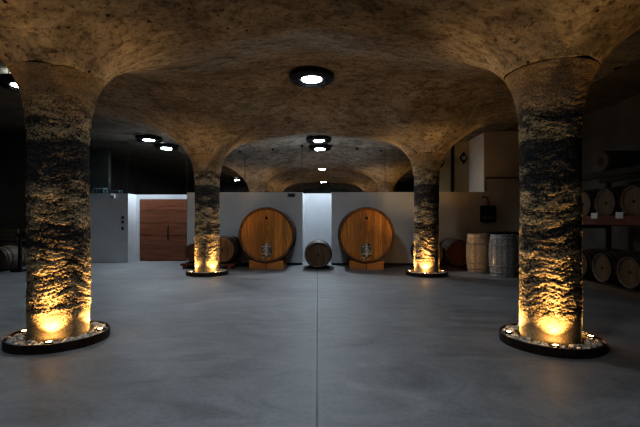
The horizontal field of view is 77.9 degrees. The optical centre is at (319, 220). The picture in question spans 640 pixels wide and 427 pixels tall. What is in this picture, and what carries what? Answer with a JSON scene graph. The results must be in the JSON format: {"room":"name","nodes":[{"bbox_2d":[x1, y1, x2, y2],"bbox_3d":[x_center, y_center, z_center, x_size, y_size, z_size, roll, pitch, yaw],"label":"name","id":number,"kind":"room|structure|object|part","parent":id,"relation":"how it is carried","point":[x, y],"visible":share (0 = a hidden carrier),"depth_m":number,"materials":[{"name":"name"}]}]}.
{"room":"wine cellar","nodes":[
{"label":"wine cellar","id":0,"kind":"room"},
{"bbox_2d":[0,132,27,244],"bbox_3d":[-8.423,-0.695,11.454,1.650,3.950,0.150,0,0,1],"label":"wall","id":1,"kind":"structure","parent":0,"point":[13,149],"depth_m":11.39,"materials":[{"name":"paint"}]},
{"bbox_2d":[0,67,141,141],"bbox_3d":[-7.459,-2.548,6.158,4.200,0.121,13.500,0,0,1],"label":"ceiling","id":2,"kind":"structure","parent":0,"point":[12,116],"depth_m":10.49,"materials":[{"name":"paint"}]},
{"bbox_2d":[89,193,135,262],"bbox_3d":[-6.700,0.230,12.408,1.755,2.100,0.730,0,0,1],"label":"wall","id":3,"kind":"structure","parent":0,"point":[109,243],"depth_m":12.04,"materials":[{"name":"white paint"}]},
{"bbox_2d":[93,188,106,193],"bbox_3d":[-6.859,-0.915,12.346,0.360,0.190,0.200,0,0,1],"label":"stand","id":4,"kind":"object","parent":3,"relation":"on","point":[93,188],"visible":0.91,"depth_m":12.26,"materials":[{"name":"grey metal"}]},
{"bbox_2d":[136,195,186,260],"bbox_3d":[-4.824,0.230,12.619,1.986,2.100,0.230,0,0,1],"label":"door frame","id":5,"kind":"structure","parent":0,"point":[138,197],"depth_m":12.52,"materials":[{"name":"white paint"}]},
{"bbox_2d":[140,199,186,260],"bbox_3d":[-4.951,0.298,12.514,1.513,1.943,0.145,0,0,1],"label":"door","id":6,"kind":"structure","parent":5,"relation":"attached to","point":[163,222],"depth_m":12.51,"materials":[{"name":"brown wood"}]},
{"bbox_2d":[304,193,330,260],"bbox_3d":[-0.065,0.215,12.519,0.839,2.130,0.230,0,0,1],"label":"wall","id":7,"kind":"structure","parent":0,"point":[317,206],"depth_m":12.40,"materials":[{"name":"white paint"}]},
{"bbox_2d":[0,261,639,426],"bbox_3d":[-1.476,1.330,7.658,16.300,0.100,16.750,0,0,1],"label":"floor","id":8,"kind":"structure","parent":0,"point":[293,345],"depth_m":3.60,"materials":[{"name":"concrete"}]},
{"bbox_2d":[0,245,26,270],"bbox_3d":[-8.077,0.960,10.216,0.640,0.640,0.850,0,0,-2],"label":"barrel","id":9,"kind":"object","parent":8,"relation":"on","point":[8,253],"visible":0.81,"depth_m":10.00,"materials":[{"name":"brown wood"}]},
{"bbox_2d":[10,234,26,271],"bbox_3d":[-7.476,0.805,9.909,0.380,0.950,0.240,0,0,1],"label":"stand","id":10,"kind":"object","parent":8,"relation":"on","point":[19,269],"visible":0.8,"depth_m":9.88,"materials":[{"name":"black metal"}]},
{"bbox_3d":[-7.505,0.780,9.909,0.060,0.900,0.060,0,0,1],"label":"post","id":11,"kind":"part","parent":10,"relation":"part of","materials":[{"name":"black metal"}]},
{"bbox_2d":[2,320,109,354],"bbox_3d":[-2.798,1.236,4.250,0.964,0.088,0.964,0,0,1],"label":"ring","id":12,"kind":"object","parent":8,"relation":"on","point":[80,343],"visible":0.7,"depth_m":3.86,"materials":[{"name":"metal"}]},
{"bbox_2d":[5,321,107,344],"bbox_3d":[-2.797,1.224,4.250,0.934,0.093,0.932,0,0,1],"label":"pebble bed","id":13,"kind":"object","parent":12,"relation":"in","point":[17,339],"visible":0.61,"depth_m":4.04,"materials":[{"name":"grey gravel"}]},
{"bbox_2d":[44,340,52,344],"bbox_3d":[-2.658,1.215,3.883,0.072,0.060,0.072,0,0,1],"label":"uplight","id":14,"kind":"object","parent":13,"relation":"on","point":[48,341],"visible":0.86,"depth_m":3.87,"materials":[{"name":"black metal"}]},
{"bbox_2d":[8,60,104,342],"bbox_3d":[-2.798,-0.150,4.251,0.861,2.860,0.858,0,0,-42],"label":"stone column","id":15,"kind":"structure","parent":8,"relation":"on","point":[59,101],"depth_m":4.01,"materials":[{"name":"brown stone"}]},
{"bbox_2d":[188,153,225,272],"bbox_3d":[-2.688,-0.150,9.447,0.858,2.860,0.861,0,0,33],"label":"stone column","id":16,"kind":"structure","parent":8,"relation":"on","point":[207,167],"depth_m":9.20,"materials":[{"name":"brown stone"}]},
{"bbox_2d":[186,268,227,276],"bbox_3d":[-2.689,1.236,9.448,0.964,0.088,0.964,0,0,1],"label":"ring","id":17,"kind":"object","parent":8,"relation":"on","point":[223,272],"visible":0.7,"depth_m":9.04,"materials":[{"name":"metal"}]},
{"bbox_2d":[187,269,226,272],"bbox_3d":[-2.687,1.225,9.448,0.935,0.090,0.932,0,0,1],"label":"pebble bed","id":18,"kind":"object","parent":17,"relation":"in","point":[221,270],"visible":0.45,"depth_m":9.32,"materials":[{"name":"grey gravel"}]},
{"bbox_2d":[180,261,240,268],"bbox_3d":[-2.975,1.212,10.885,1.440,0.135,0.860,0,0,1],"label":"pallet","id":19,"kind":"object","parent":8,"relation":"on","point":[230,265],"visible":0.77,"depth_m":10.54,"materials":[{"name":"brown wood"}]},
{"bbox_2d":[185,241,194,262],"bbox_3d":[-3.405,0.860,10.922,0.580,0.580,0.720,0,0,-13],"label":"barrel","id":20,"kind":"object","parent":19,"relation":"on","point":[189,251],"visible":0.39,"depth_m":10.57,"materials":[{"name":"brown wood"}]},
{"bbox_2d":[219,235,241,262],"bbox_3d":[-2.569,0.775,10.916,0.750,0.750,0.920,0,0,2],"label":"barrel","id":21,"kind":"object","parent":19,"relation":"on","point":[230,247],"visible":0.65,"depth_m":10.49,"materials":[{"name":"brown wood"}]},
{"bbox_2d":[249,258,286,268],"bbox_3d":[-1.407,1.167,10.822,0.900,0.225,0.820,0,0,1],"label":"cradle","id":22,"kind":"object","parent":8,"relation":"on","point":[282,263],"visible":0.7,"depth_m":10.41,"materials":[{"name":"brown wood"}]},
{"bbox_2d":[239,207,296,262],"bbox_3d":[-1.407,0.385,10.786,1.486,1.486,0.972,0,0,1],"label":"wine cask","id":23,"kind":"object","parent":22,"relation":"on","point":[266,234],"visible":1,"depth_m":10.47,"materials":[{"name":"brown wood"}]},
{"bbox_3d":[-1.414,0.780,10.460,0.290,0.380,0.033,0,0,1],"label":"manhole door","id":24,"kind":"part","parent":23,"relation":"part of","materials":[{"name":"metal"}]},
{"bbox_2d":[307,265,329,268],"bbox_3d":[-0.042,1.267,10.773,0.600,0.026,0.580,0,0,1],"label":"cradle","id":25,"kind":"object","parent":8,"relation":"on","point":[308,265],"visible":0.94,"depth_m":10.49,"materials":[{"name":"black paint"}]},
{"bbox_2d":[305,240,331,267],"bbox_3d":[-0.042,0.896,10.778,0.744,0.744,0.950,0,0,1],"label":"barrel","id":26,"kind":"object","parent":25,"relation":"on","point":[318,253],"visible":1,"depth_m":10.33,"materials":[{"name":"brown wood"}]},
{"bbox_2d":[348,258,383,268],"bbox_3d":[1.229,1.167,10.767,0.900,0.225,0.820,0,0,1],"label":"cradle","id":27,"kind":"object","parent":8,"relation":"on","point":[352,264],"visible":0.66,"depth_m":10.36,"materials":[{"name":"brown wood"}]},
{"bbox_2d":[338,207,394,262],"bbox_3d":[1.228,0.385,10.731,1.486,1.486,0.972,0,0,1],"label":"wine cask","id":28,"kind":"object","parent":27,"relation":"on","point":[365,234],"visible":1,"depth_m":10.41,"materials":[{"name":"brown wood"}]},
{"bbox_3d":[1.222,0.780,10.405,0.290,0.380,0.033,0,0,1],"label":"manhole door","id":29,"kind":"part","parent":28,"relation":"part of","materials":[{"name":"metal"}]},
{"bbox_2d":[408,152,445,273],"bbox_3d":[2.511,-0.150,9.340,0.858,2.860,0.861,0,0,-41],"label":"stone column","id":30,"kind":"structure","parent":8,"relation":"on","point":[426,166],"depth_m":9.09,"materials":[{"name":"brown stone"}]},
{"bbox_2d":[406,269,447,277],"bbox_3d":[2.510,1.236,9.339,0.964,0.088,0.964,0,0,1],"label":"ring","id":31,"kind":"object","parent":8,"relation":"on","point":[407,272],"visible":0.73,"depth_m":8.93,"materials":[{"name":"metal"}]},
{"bbox_2d":[407,269,446,273],"bbox_3d":[2.511,1.224,9.339,0.934,0.092,0.932,0,0,1],"label":"pebble bed","id":32,"kind":"object","parent":31,"relation":"in","point":[412,270],"visible":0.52,"depth_m":9.17,"materials":[{"name":"grey gravel"}]},
{"bbox_2d":[439,264,466,268],"bbox_3d":[3.382,1.249,10.832,1.450,0.062,0.600,0,0,1],"label":"rail","id":33,"kind":"object","parent":8,"relation":"on","point":[441,266],"visible":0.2,"depth_m":10.53,"materials":[{"name":"brown wood"}]},
{"bbox_2d":[411,243,442,261],"bbox_3d":[2.901,0.860,10.822,0.740,0.740,0.920,0,0,1],"label":"barrel","id":34,"kind":"object","parent":33,"relation":"on","point":[412,246],"visible":0.21,"depth_m":10.39,"materials":[{"name":"brown wood"}]},
{"bbox_2d":[440,238,466,265],"bbox_3d":[3.654,0.860,10.806,0.740,0.740,0.920,0,0,1],"label":"barrel","id":35,"kind":"object","parent":33,"relation":"on","point":[454,250],"visible":0.78,"depth_m":10.38,"materials":[{"name":"wood"}]},
{"bbox_2d":[466,233,489,272],"bbox_3d":[3.972,0.800,9.899,0.610,0.960,0.610,0,0,-16],"label":"barrel","id":36,"kind":"object","parent":8,"relation":"on","point":[477,244],"visible":0.88,"depth_m":9.65,"materials":[{"name":"brown wood"}]},
{"bbox_2d":[486,231,518,234],"bbox_3d":[5.096,0.790,10.496,1.170,0.980,0.600,0,0,1],"label":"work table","id":37,"kind":"object","parent":8,"relation":"on","point":[487,232],"visible":0.23,"depth_m":10.20,"materials":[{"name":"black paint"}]},
{"bbox_2d":[488,234,517,277],"bbox_3d":[4.237,0.795,9.163,0.624,0.970,0.624,0,0,40],"label":"barrel","id":38,"kind":"object","parent":8,"relation":"on","point":[503,248],"visible":1,"depth_m":8.91,"materials":[{"name":"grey wood"}]},
{"bbox_2d":[504,56,599,346],"bbox_3d":[2.400,-0.150,4.140,0.858,2.860,0.861,0,0,-44],"label":"stone column","id":39,"kind":"structure","parent":8,"relation":"on","point":[549,95],"depth_m":3.90,"materials":[{"name":"stone"}]},
{"bbox_2d":[499,323,606,358],"bbox_3d":[2.401,1.236,4.141,0.964,0.088,0.964,0,0,1],"label":"ring","id":40,"kind":"object","parent":8,"relation":"on","point":[520,345],"visible":0.7,"depth_m":3.75,"materials":[{"name":"metal"}]},
{"bbox_2d":[501,324,603,348],"bbox_3d":[2.401,1.223,4.141,0.932,0.093,0.932,0,0,1],"label":"pebble bed","id":41,"kind":"object","parent":40,"relation":"in","point":[587,343],"visible":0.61,"depth_m":3.92,"materials":[{"name":"grey gravel"}]},
{"bbox_2d":[505,330,512,335],"bbox_3d":[2.023,1.215,4.243,0.072,0.060,0.072,0,0,1],"label":"uplight","id":42,"kind":"object","parent":41,"relation":"on","point":[509,332],"visible":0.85,"depth_m":4.23,"materials":[{"name":"black metal"}]},
{"bbox_2d":[551,343,559,347],"bbox_3d":[2.247,1.215,3.780,0.072,0.060,0.072,0,0,1],"label":"uplight","id":43,"kind":"object","parent":41,"relation":"on","point":[552,344],"visible":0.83,"depth_m":3.76,"materials":[{"name":"black metal"}]},
{"bbox_2d":[582,164,639,299],"bbox_3d":[5.644,0.030,6.793,1.026,2.500,3.420,0,0,1],"label":"rack","id":44,"kind":"object","parent":8,"relation":"on","point":[630,172],"visible":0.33,"depth_m":7.27,"materials":[{"name":"brown wood"}]},
{"bbox_2d":[581,189,600,215],"bbox_3d":[5.717,-0.320,7.942,0.930,0.630,0.630,0,0,1],"label":"barrel","id":45,"kind":"object","parent":44,"relation":"on","point":[588,198],"visible":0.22,"depth_m":7.79,"materials":[{"name":"brown wood"}]},
{"bbox_2d":[582,248,625,278],"bbox_3d":[5.719,0.880,8.042,0.930,0.630,0.630,0,0,1],"label":"barrel","id":46,"kind":"object","parent":44,"relation":"on","point":[588,255],"visible":0.3,"depth_m":7.88,"materials":[{"name":"brown wood"}]},
{"bbox_3d":[5.228,1.230,6.802,0.120,0.100,3.420,0,0,1],"label":"rail","id":47,"kind":"part","parent":44,"relation":"part of","materials":[{"name":"metal"}]},
{"bbox_2d":[595,186,627,215],"bbox_3d":[5.703,-0.320,7.277,0.930,0.630,0.630,0,0,2],"label":"barrel","id":48,"kind":"object","parent":44,"relation":"on","point":[607,200],"visible":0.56,"depth_m":7.23,"materials":[{"name":"brown wood"}]},
{"bbox_3d":[5.577,1.232,6.795,0.100,0.095,3.420,0,0,1],"label":"rail","id":49,"kind":"part","parent":44,"relation":"part of","materials":[{"name":"metal"}]},
{"bbox_2d":[592,251,639,284],"bbox_3d":[5.704,0.880,7.363,0.930,0.630,0.630,0,0,2],"label":"barrel","id":50,"kind":"object","parent":44,"relation":"on","point":[604,264],"visible":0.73,"depth_m":7.28,"materials":[{"name":"brown wood"}]},
{"bbox_2d":[594,151,639,170],"bbox_3d":[5.730,-1.110,7.376,0.980,0.380,0.380,0,0,1],"label":"roll","id":51,"kind":"object","parent":44,"relation":"on","point":[604,160],"visible":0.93,"depth_m":7.22,"materials":[{"name":"brown wood"}]},
{"bbox_2d":[616,254,639,289],"bbox_3d":[5.691,0.880,6.716,0.930,0.630,0.630,0,0,-1],"label":"barrel","id":52,"kind":"object","parent":44,"relation":"on","point":[628,267],"visible":1,"depth_m":6.71,"materials":[{"name":"brown wood"}]},
{"bbox_2d":[620,184,639,214],"bbox_3d":[5.689,-0.320,6.627,0.930,0.630,0.630,0,0,1],"label":"barrel","id":53,"kind":"object","parent":44,"relation":"on","point":[630,196],"visible":0.87,"depth_m":6.68,"materials":[{"name":"brown wood"}]},
{"bbox_3d":[-8.668,1.107,11.044,0.859,0.345,0.440,0,0,1],"label":"wooden crate","id":54,"kind":"object","parent":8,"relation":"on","visible":0},
{"bbox_3d":[-8.683,0.757,11.056,0.859,0.345,0.440,0,0,1],"label":"wooden crate","id":55,"kind":"object","parent":54,"relation":"on","visible":0},
{"bbox_2d":[0,229,26,241],"bbox_3d":[-8.698,0.407,11.069,0.859,0.345,0.440,0,0,1],"label":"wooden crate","id":56,"kind":"object","parent":55,"relation":"on","point":[5,234],"visible":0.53,"depth_m":10.85,"materials":[{"name":"brown wood"}]},
{"bbox_2d":[0,0,639,155],"bbox_3d":[-0.160,-1.877,6.005,10.400,1.425,13.500,0,0,1],"label":"ceiling","id":57,"kind":"structure","parent":0,"point":[201,76],"depth_m":4.78,"materials":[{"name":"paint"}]},
{"bbox_2d":[0,70,18,91],"bbox_3d":[-5.260,-2.462,7.012,0.770,0.226,0.770,0,0,1],"label":"ceiling light","id":58,"kind":"object","parent":57,"relation":"hanging from","point":[7,81],"visible":0.29,"depth_m":6.75,"materials":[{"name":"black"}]},
{"bbox_2d":[135,134,161,142],"bbox_3d":[-5.234,-2.545,12.112,0.770,0.226,0.770,0,0,1],"label":"ceiling light","id":59,"kind":"object","parent":57,"relation":"hanging from","point":[141,138],"visible":0.97,"depth_m":11.91,"materials":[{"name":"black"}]},
{"bbox_2d":[289,66,333,87],"bbox_3d":[-0.143,-2.504,6.804,0.770,0.226,0.770,0,0,1],"label":"ceiling light","id":60,"kind":"object","parent":57,"relation":"hanging from","point":[307,76],"visible":0.99,"depth_m":6.66,"materials":[{"name":"black metal"}]},
{"bbox_2d":[302,76,320,82],"bbox_3d":[-0.143,-2.428,6.804,0.330,0.038,0.330,0,0,1],"label":"diffuser","id":61,"kind":"object","parent":60,"relation":"attached to","point":[310,79],"depth_m":6.77,"materials":[{"name":"white plastic"}]},
{"bbox_2d":[306,135,331,143],"bbox_3d":[-0.035,-2.499,12.003,0.770,0.226,0.770,0,0,1],"label":"ceiling light","id":62,"kind":"object","parent":57,"relation":"hanging from","point":[316,139],"visible":0.97,"depth_m":11.79,"materials":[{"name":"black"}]},
{"bbox_2d":[187,131,519,264],"bbox_3d":[1.355,-0.695,12.179,10.428,3.950,1.510,0,0,1],"label":"wall","id":63,"kind":"structure","parent":0,"point":[491,154],"depth_m":11.40,"materials":[{"name":"beige paint"}]},
{"bbox_2d":[89,140,413,194],"bbox_3d":[-2.766,-1.720,12.721,12.908,1.800,0.060,0,0,1],"label":"window","id":64,"kind":"structure","parent":63,"relation":"in","point":[120,167],"depth_m":12.70,"materials":[{"name":"clear glass"}]},
{"bbox_3d":[-7.711,-1.720,12.824,3.009,1.800,0.008,0,0,1],"label":"pane","id":65,"kind":"part","parent":64,"relation":"part of","materials":[{"name":"clear glass"}]},
{"bbox_3d":[-5.243,-1.720,12.773,1.912,1.800,0.008,0,0,1],"label":"pane","id":66,"kind":"part","parent":64,"relation":"part of","materials":[{"name":"clear glass"}]},
{"bbox_3d":[-2.766,-1.720,12.721,12.908,1.800,0.024,0,0,1],"label":"frame","id":67,"kind":"part","parent":64,"relation":"part of","materials":[{"name":"metal"}]},
{"bbox_3d":[-3.345,-1.720,12.733,1.868,1.800,0.008,0,0,1],"label":"pane","id":68,"kind":"part","parent":64,"relation":"part of","materials":[{"name":"clear glass"}]},
{"bbox_3d":[-1.492,-1.720,12.694,1.824,1.800,0.008,0,0,1],"label":"pane","id":69,"kind":"part","parent":64,"relation":"part of","materials":[{"name":"clear glass"}]},
{"bbox_3d":[-0.112,-1.720,12.665,0.920,1.800,0.008,0,0,1],"label":"pane","id":70,"kind":"part","parent":64,"relation":"part of","materials":[{"name":"clear glass"}]},
{"bbox_3d":[1.211,-1.720,12.637,1.712,1.800,0.008,0,0,1],"label":"pane","id":71,"kind":"part","parent":64,"relation":"part of","materials":[{"name":"clear glass"}]},
{"bbox_3d":[2.879,-1.720,12.602,1.608,1.800,0.008,0,0,1],"label":"pane","id":72,"kind":"part","parent":64,"relation":"part of","materials":[{"name":"clear glass"}]},
{"bbox_2d":[239,263,301,264],"bbox_3d":[-2.190,1.255,11.490,3.368,0.050,0.013,0,0,1],"label":"baseboard","id":73,"kind":"structure","parent":63,"relation":"attached to","point":[239,263],"depth_m":11.46,"materials":[{"name":"black metal"}]},
{"bbox_2d":[332,263,445,264],"bbox_3d":[2.517,1.255,11.391,4.371,0.050,0.013,0,0,1],"label":"baseboard","id":74,"kind":"structure","parent":63,"relation":"attached to","point":[332,263],"depth_m":11.39,"materials":[{"name":"black metal"}]},
{"bbox_2d":[480,196,495,221],"bbox_3d":[4.785,-0.328,11.259,0.400,0.743,0.184,0,0,1],"label":"electrical box","id":75,"kind":"object","parent":63,"relation":"attached to","point":[487,213],"visible":1,"depth_m":11.21,"materials":[{"name":"black paint"}]},
{"bbox_2d":[485,177,518,189],"bbox_3d":[5.590,-1.050,11.310,1.724,0.360,0.032,0,0,1],"label":"conduit pipe","id":76,"kind":"object","parent":63,"relation":"attached to","point":[489,177],"visible":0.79,"depth_m":11.31,"materials":[{"name":"metal"}]},
{"bbox_2d":[439,141,468,191],"bbox_3d":[4.358,-1.745,12.621,1.341,1.850,0.100,0,0,1],"label":"wall","id":77,"kind":"structure","parent":0,"point":[461,171],"depth_m":12.57,"materials":[{"name":"beige paint"}]},
{"bbox_2d":[451,145,453,191],"bbox_3d":[4.202,-1.695,12.549,0.090,1.750,0.048,0,0,1],"label":"trim","id":78,"kind":"structure","parent":77,"relation":"attached to","point":[452,147],"depth_m":12.53,"materials":[{"name":"metal"}]},
{"bbox_2d":[460,152,467,163],"bbox_3d":[4.553,-1.982,12.541,0.260,0.403,0.048,0,0,1],"label":"wall plaque","id":79,"kind":"object","parent":77,"relation":"attached to","point":[463,157],"visible":1,"depth_m":12.53,"materials":[{"name":"black paint"}]},
{"bbox_2d":[503,58,639,130],"bbox_3d":[5.788,-2.538,5.880,1.500,0.146,13.500,0,0,1],"label":"ceiling","id":80,"kind":"structure","parent":0,"point":[623,83],"depth_m":7.80,"materials":[{"name":"paint"}]},
{"bbox_2d":[582,94,639,250],"bbox_3d":[6.537,-0.695,5.814,0.200,3.950,13.400,0,0,1],"label":"wall","id":81,"kind":"structure","parent":0,"point":[616,127],"depth_m":8.80,"materials":[{"name":"beige paint"}]}
]}

